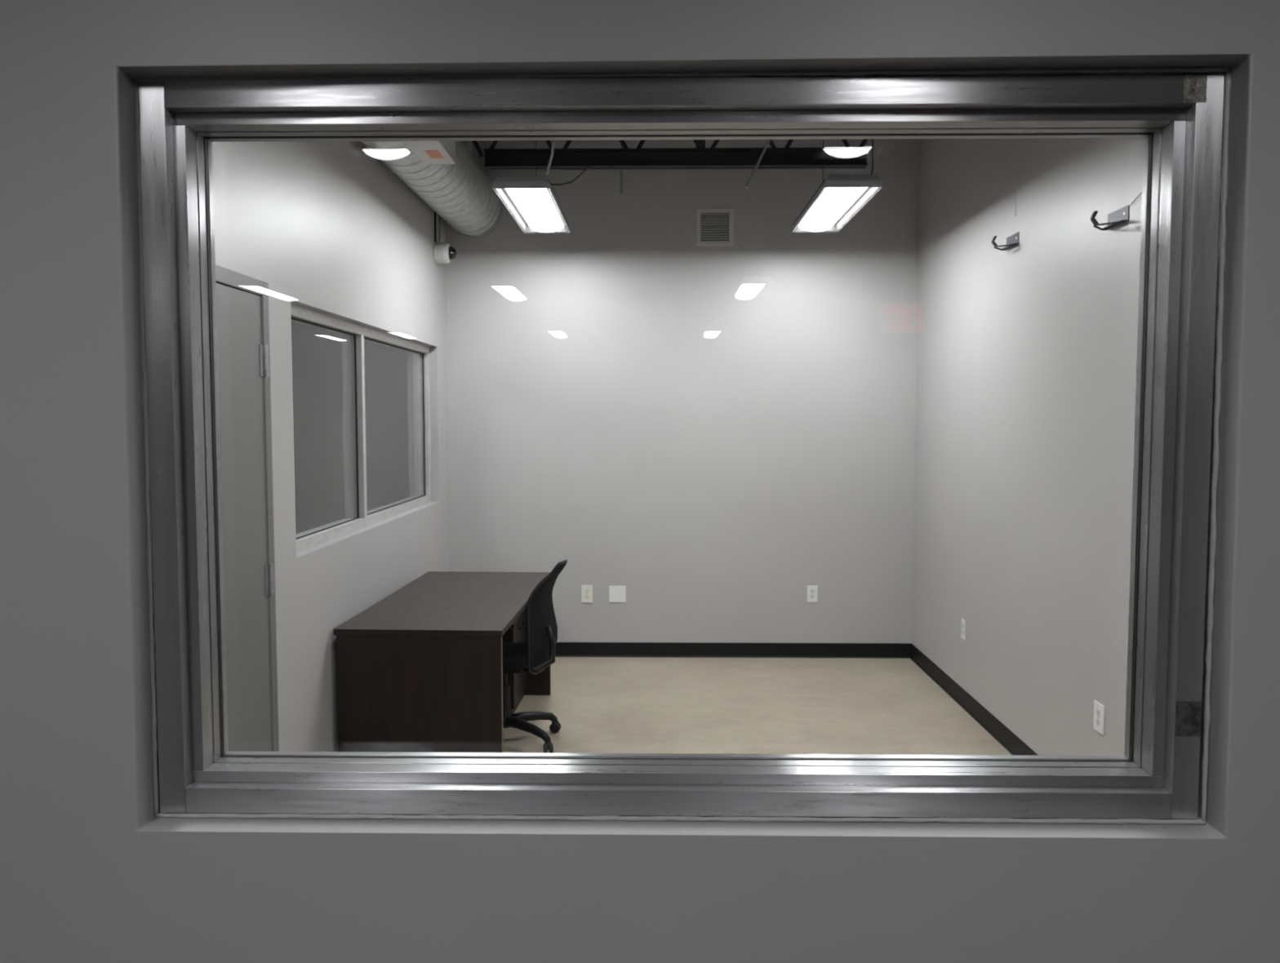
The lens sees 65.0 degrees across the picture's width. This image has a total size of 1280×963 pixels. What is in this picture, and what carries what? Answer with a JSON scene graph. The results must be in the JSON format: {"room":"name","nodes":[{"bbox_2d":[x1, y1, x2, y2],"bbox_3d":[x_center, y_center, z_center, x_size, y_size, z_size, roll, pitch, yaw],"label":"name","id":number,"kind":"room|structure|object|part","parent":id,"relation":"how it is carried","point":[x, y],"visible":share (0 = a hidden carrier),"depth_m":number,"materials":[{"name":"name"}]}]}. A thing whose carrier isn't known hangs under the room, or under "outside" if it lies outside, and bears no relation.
{"room":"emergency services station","nodes":[
{"label":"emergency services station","id":0,"kind":"room"},
{"bbox_2d":[212,141,448,751],"bbox_3d":[-1.471,-0.459,4.471,0.200,3.700,5.256,0,4,1],"label":"wall","id":1,"kind":"structure","parent":0,"point":[330,228],"depth_m":4.40,"materials":[{"name":"paint"}]},
{"bbox_2d":[215,264,279,751],"bbox_3d":[-1.436,0.382,3.280,0.207,2.175,1.014,0,4,1],"label":"door","id":2,"kind":"structure","parent":1,"relation":"in","point":[242,300],"depth_m":3.55,"materials":[{"name":"metal"}]},
{"bbox_2d":[290,303,431,552],"bbox_3d":[-1.460,-0.292,5.329,0.100,1.028,2.672,0,4,1],"label":"window","id":3,"kind":"structure","parent":1,"relation":"in","point":[357,517],"depth_m":5.14,"materials":[{"name":"metal"}]},
{"bbox_3d":[-1.460,0.198,5.360,0.100,0.046,2.672,0,4,1],"label":"sill","id":4,"kind":"part","parent":3,"relation":"part of","materials":[{"name":"metal"}]},
{"bbox_2d":[434,211,436,241],"bbox_3d":[-1.331,-1.667,6.528,0.012,0.210,0.012,0,4,1],"label":"conduit pipe","id":5,"kind":"object","parent":1,"relation":"attached to","point":[435,228],"visible":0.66,"depth_m":6.53,"materials":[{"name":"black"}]},
{"bbox_2d":[433,238,456,263],"bbox_3d":[-1.270,-1.511,6.577,0.136,0.160,0.132,0,4,1],"label":"security camera","id":6,"kind":"object","parent":1,"relation":"attached to","point":[444,253],"visible":1,"depth_m":6.53,"materials":[{"name":"grey plastic"}]},
{"bbox_2d":[291,321,409,534],"bbox_3d":[-2.851,-0.882,11.086,2.761,3.700,0.150,0,4,1],"label":"wall","id":7,"kind":"structure","parent":0,"point":[317,353],"depth_m":11.03,"materials":[{"name":"paint"}]},
{"bbox_2d":[0,0,1279,962],"bbox_3d":[-0.974,-0.283,1.732,13.000,3.700,0.217,0,4,1],"label":"wall","id":8,"kind":"structure","parent":0,"point":[89,873],"depth_m":1.65,"materials":[{"name":"paint"}]},
{"bbox_2d":[133,66,1231,825],"bbox_3d":[0.062,-0.050,1.743,1.801,1.259,0.138,0,4,1],"label":"window","id":9,"kind":"structure","parent":8,"relation":"in","point":[1181,120],"depth_m":1.71,"materials":[{"name":"metal"}]},
{"bbox_3d":[0.060,0.546,1.783,1.685,0.044,0.134,0,4,1],"label":"sill","id":10,"kind":"part","parent":9,"relation":"part of","materials":[{"name":"metal"}]},
{"bbox_2d":[444,138,919,643],"bbox_3d":[0.357,-0.620,6.991,3.379,3.700,0.150,0,4,1],"label":"wall","id":11,"kind":"structure","parent":0,"point":[714,435],"depth_m":6.92,"materials":[{"name":"paint"}]},
{"bbox_2d":[581,585,592,603],"bbox_3d":[-0.371,0.786,7.013,0.078,0.125,0.008,0,4,1],"label":"wall outlet","id":12,"kind":"object","parent":11,"relation":"attached to","point":[586,590],"visible":1,"depth_m":7.01,"materials":[{"name":"white plastic"}]},
{"bbox_2d":[608,586,626,602],"bbox_3d":[-0.157,0.786,7.010,0.117,0.117,0.007,0,4,1],"label":"outlet plate","id":13,"kind":"object","parent":11,"relation":"attached to","point":[616,593],"visible":1,"depth_m":7.01,"materials":[{"name":"white plastic"}]},
{"bbox_2d":[696,208,733,246],"bbox_3d":[0.511,-1.731,6.838,0.255,0.255,0.010,0,4,1],"label":"air vent","id":14,"kind":"object","parent":11,"relation":"in","point":[714,226],"visible":1,"depth_m":6.83,"materials":[{"name":"grey metal"}]},
{"bbox_2d":[555,642,911,658],"bbox_3d":[0.281,1.180,7.026,3.229,0.103,0.013,0,4,1],"label":"baseboard","id":15,"kind":"structure","parent":11,"relation":"attached to","point":[633,650],"depth_m":7.02,"materials":[{"name":"black rubber"}]},
{"bbox_2d":[806,585,817,602],"bbox_3d":[1.200,0.783,6.989,0.073,0.118,0.008,0,4,1],"label":"wall outlet","id":16,"kind":"object","parent":11,"relation":"attached to","point":[812,590],"visible":1,"depth_m":6.99,"materials":[{"name":"white plastic"}]},
{"bbox_2d":[502,657,1012,755],"bbox_3d":[-0.894,1.303,7.082,13.400,0.150,10.460,0,4,1],"label":"floor","id":17,"kind":"structure","parent":0,"point":[851,706],"depth_m":5.77,"materials":[{"name":"concrete"}]},
{"bbox_2d":[333,571,551,752],"bbox_3d":[-0.944,0.971,5.265,0.749,0.745,1.661,0,4,2],"label":"office desk","id":18,"kind":"object","parent":17,"relation":"on","point":[420,669],"visible":0.69,"depth_m":4.45,"materials":[{"name":"brown wood"}]},
{"bbox_3d":[-0.977,1.037,4.460,0.734,0.716,0.028,0,4,2],"label":"panel","id":19,"kind":"part","parent":18,"relation":"part of","materials":[{"name":"brown wood"}]},
{"bbox_3d":[-0.702,0.706,5.801,0.015,0.195,0.453,0,4,2],"label":"drawer","id":20,"kind":"part","parent":18,"relation":"part of","materials":[{"name":"brown wood"}]},
{"bbox_3d":[-0.702,0.906,5.814,0.015,0.195,0.453,0,4,2],"label":"drawer","id":21,"kind":"part","parent":18,"relation":"part of","materials":[{"name":"brown wood"}]},
{"bbox_3d":[-0.702,1.133,5.829,0.015,0.250,0.453,0,4,2],"label":"drawer","id":22,"kind":"part","parent":18,"relation":"part of","materials":[{"name":"brown wood"}]},
{"bbox_3d":[-0.909,0.934,6.072,0.734,0.716,0.028,0,4,2],"label":"panel","id":23,"kind":"part","parent":18,"relation":"part of","materials":[{"name":"brown wood"}]},
{"bbox_2d":[502,559,567,753],"bbox_3d":[-0.701,0.879,5.153,0.651,0.944,0.630,0,4,1],"label":"office chair","id":24,"kind":"object","parent":17,"relation":"on","point":[533,656],"visible":0.58,"depth_m":5.13,"materials":[{"name":"black plastic"}]},
{"bbox_3d":[-0.750,1.260,5.022,0.056,0.088,0.289,1,4,19],"label":"leg","id":25,"kind":"part","parent":24,"relation":"part of","materials":[{"name":"black plastic"}]},
{"bbox_3d":[-0.754,0.898,5.170,0.450,0.073,0.460,1,4,17],"label":"seat","id":26,"kind":"part","parent":24,"relation":"part of","materials":[{"name":"black fabric"}]},
{"bbox_3d":[-0.564,1.256,5.080,0.289,0.088,0.056,3,5,36],"label":"leg","id":27,"kind":"part","parent":24,"relation":"part of","materials":[{"name":"black plastic"}]},
{"bbox_3d":[-0.563,1.244,5.272,0.289,0.088,0.056,-3,5,-36],"label":"leg","id":28,"kind":"part","parent":24,"relation":"part of","materials":[{"name":"black plastic"}]},
{"bbox_3d":[-0.458,0.699,5.185,0.153,0.590,0.406,1,4,16],"label":"frame","id":29,"kind":"part","parent":24,"relation":"part of","materials":[{"name":"black plastic"}]},
{"bbox_2d":[544,739,551,750],"bbox_3d":[-0.458,1.310,5.001,0.040,0.052,0.040,0,4,1],"label":"caster wheel","id":30,"kind":"object","parent":24,"relation":"attached to","point":[548,744],"depth_m":4.99,"materials":[{"name":"black plastic"}]},
{"bbox_2d":[791,173,882,232],"bbox_3d":[1.071,-1.545,5.597,0.285,0.085,1.220,0,4,1],"label":"ceiling lamp","id":31,"kind":"object","parent":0,"point":[839,197],"visible":1,"depth_m":5.39,"materials":[{"name":"grey plastic"}]},
{"bbox_2d":[911,137,1143,755],"bbox_3d":[1.931,-0.450,4.344,0.150,3.700,5.106,0,4,1],"label":"wall","id":32,"kind":"structure","parent":0,"point":[1027,351],"depth_m":4.77,"materials":[{"name":"paint"}]},
{"bbox_2d":[960,617,966,640],"bbox_3d":[1.873,0.856,5.814,0.008,0.118,0.073,0,4,1],"label":"wall outlet","id":33,"kind":"object","parent":32,"relation":"attached to","point":[963,621],"visible":1,"depth_m":5.80,"materials":[{"name":"white plastic"}]},
{"bbox_2d":[910,644,1038,755],"bbox_3d":[1.850,1.345,4.454,0.013,0.103,5.093,0,4,1],"label":"baseboard","id":34,"kind":"structure","parent":32,"relation":"attached to","point":[1002,734],"depth_m":5.63,"materials":[{"name":"black rubber"}]},
{"bbox_2d":[991,231,1019,250],"bbox_3d":[1.815,-1.202,5.027,0.105,0.066,0.176,0,4,1],"label":"wall hook","id":35,"kind":"object","parent":32,"relation":"attached to","point":[1013,240],"visible":1,"depth_m":5.02,"materials":[{"name":"metal"}]},
{"bbox_3d":[1.817,-1.171,4.979,0.110,0.010,0.019,3,5,41],"label":"arm","id":36,"kind":"part","parent":35,"relation":"part of","materials":[{"name":"metal"}]},
{"bbox_3d":[1.866,-1.208,5.025,0.003,0.055,0.176,0,4,1],"label":"wall plate","id":37,"kind":"part","parent":35,"relation":"part of","materials":[{"name":"metal"}]},
{"bbox_2d":[1012,153,1016,216],"bbox_3d":[1.865,-1.480,5.006,0.005,0.321,0.071,0,4,1],"label":"cord","id":38,"kind":"object","parent":32,"relation":"hanging from","point":[1012,153],"visible":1,"depth_m":4.99,"materials":[{"name":"white plastic"}]},
{"bbox_2d":[1093,700,1105,735],"bbox_3d":[1.846,0.950,4.039,0.008,0.118,0.090,0,4,1],"label":"wall outlet","id":39,"kind":"object","parent":32,"relation":"attached to","point":[1099,709],"visible":1,"depth_m":4.03,"materials":[{"name":"white plastic"}]},
{"bbox_2d":[1095,718,1100,726],"bbox_3d":[1.844,0.970,4.041,0.002,0.029,0.033,0,4,1],"label":"socket","id":40,"kind":"object","parent":39,"relation":"attached to","point":[1097,720],"depth_m":4.04,"materials":[{"name":"white plastic"}]},
{"bbox_2d":[1096,709,1100,716],"bbox_3d":[1.844,0.931,4.038,0.002,0.029,0.033,0,4,1],"label":"socket","id":41,"kind":"object","parent":39,"relation":"attached to","point":[1098,711],"depth_m":4.03,"materials":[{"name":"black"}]},
{"bbox_2d":[1089,204,1128,230],"bbox_3d":[1.798,-1.018,3.881,0.105,0.066,0.176,0,4,1],"label":"wall hook","id":42,"kind":"object","parent":32,"relation":"attached to","point":[1117,217],"visible":1,"depth_m":3.87,"materials":[{"name":"metal"}]},
{"bbox_3d":[1.800,-0.993,3.932,0.110,0.010,0.019,-3,5,-40],"label":"arm","id":43,"kind":"part","parent":42,"relation":"part of","materials":[{"name":"metal"}]},
{"bbox_3d":[1.799,-0.987,3.833,0.110,0.010,0.019,3,5,41],"label":"arm","id":44,"kind":"part","parent":42,"relation":"part of","materials":[{"name":"metal"}]},
{"bbox_3d":[1.848,-1.023,3.880,0.003,0.055,0.176,0,4,1],"label":"wall plate","id":45,"kind":"part","parent":42,"relation":"part of","materials":[{"name":"metal"}]},
{"bbox_3d":[-1.015,-2.015,-1.116,13.400,0.120,26.400,0,4,1],"label":"ceiling","id":46,"kind":"structure","parent":0,"visible":0},
{"bbox_2d":[360,140,502,238],"bbox_3d":[-1.147,-1.902,4.298,0.463,0.797,5.107,0,4,1],"label":"spiral duct","id":47,"kind":"object","parent":46,"relation":"hanging from","point":[445,175],"visible":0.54,"depth_m":5.51,"materials":[{"name":"grey metal"}]},
{"bbox_2d":[438,215,441,238],"bbox_3d":[-1.308,-1.668,6.567,0.016,0.157,0.016,0,4,1],"label":"conduit pipe","id":48,"kind":"object","parent":47,"relation":"hanging from","point":[439,216],"visible":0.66,"depth_m":6.56,"materials":[{"name":"grey metal"}]},
{"bbox_2d":[535,140,536,175],"bbox_3d":[-0.602,-1.992,5.794,0.004,0.812,0.004,0,4,1],"label":"cable","id":49,"kind":"object","parent":46,"relation":"hanging from","point":[535,140],"visible":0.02,"depth_m":5.80,"materials":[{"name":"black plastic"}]},
{"bbox_2d":[492,175,569,233],"bbox_3d":[-0.586,-1.547,5.622,0.285,0.085,1.220,0,4,1],"label":"ceiling lamp","id":50,"kind":"object","parent":49,"relation":"hanging from","point":[531,201],"visible":1,"depth_m":5.42,"materials":[{"name":"grey plastic"}]},
{"bbox_2d":[545,140,554,174],"bbox_3d":[-0.443,-1.940,4.970,0.026,0.820,0.079,-3,5,-36],"label":"conduit","id":51,"kind":"object","parent":46,"relation":"hanging from","point":[553,141],"visible":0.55,"depth_m":4.98,"materials":[{"name":"grey metal"}]},
{"bbox_2d":[619,143,622,193],"bbox_3d":[-0.114,-2.106,6.201,0.020,0.643,0.020,0,4,1],"label":"pipe","id":52,"kind":"object","parent":46,"relation":"hanging from","point":[621,146],"visible":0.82,"depth_m":6.21,"materials":[{"name":"grey metal"}]},
{"bbox_2d":[471,138,868,169],"bbox_3d":[0.270,-2.154,6.071,3.229,0.500,0.110,0,4,1],"label":"joist","id":53,"kind":"object","parent":46,"relation":"attached to","point":[700,157],"visible":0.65,"depth_m":6.07,"materials":[{"name":"black metal"}]},
{"bbox_2d":[550,164,589,185],"bbox_3d":[-0.350,-1.702,5.553,0.082,0.342,1.014,1,4,9],"label":"wire","id":54,"kind":"object","parent":53,"relation":"attached to","point":[584,170],"visible":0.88,"depth_m":5.26,"materials":[{"name":"black"}]},
{"bbox_3d":[0.366,-2.164,6.069,0.055,0.340,0.040,0,4,1],"label":"web post","id":55,"kind":"part","parent":53,"relation":"part of","materials":[{"name":"black metal"}]},
{"bbox_2d":[744,139,770,188],"bbox_3d":[0.901,-1.996,5.478,0.658,0.780,0.026,0,4,0],"label":"rod","id":56,"kind":"object","parent":46,"relation":"hanging from","point":[747,185],"visible":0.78,"depth_m":5.49,"materials":[{"name":"grey metal"}]},
{"bbox_2d":[822,138,823,181],"bbox_3d":[1.054,-1.991,5.769,0.004,0.812,0.004,0,4,1],"label":"cable","id":57,"kind":"object","parent":46,"relation":"hanging from","point":[823,139],"visible":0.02,"depth_m":5.78,"materials":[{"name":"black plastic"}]},
{"bbox_2d":[871,138,873,174],"bbox_3d":[1.158,-1.934,4.990,0.018,0.831,0.008,0,4,1],"label":"wire","id":58,"kind":"object","parent":46,"relation":"hanging from","point":[872,139],"visible":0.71,"depth_m":5.01,"materials":[{"name":"black metal"}]}
]}

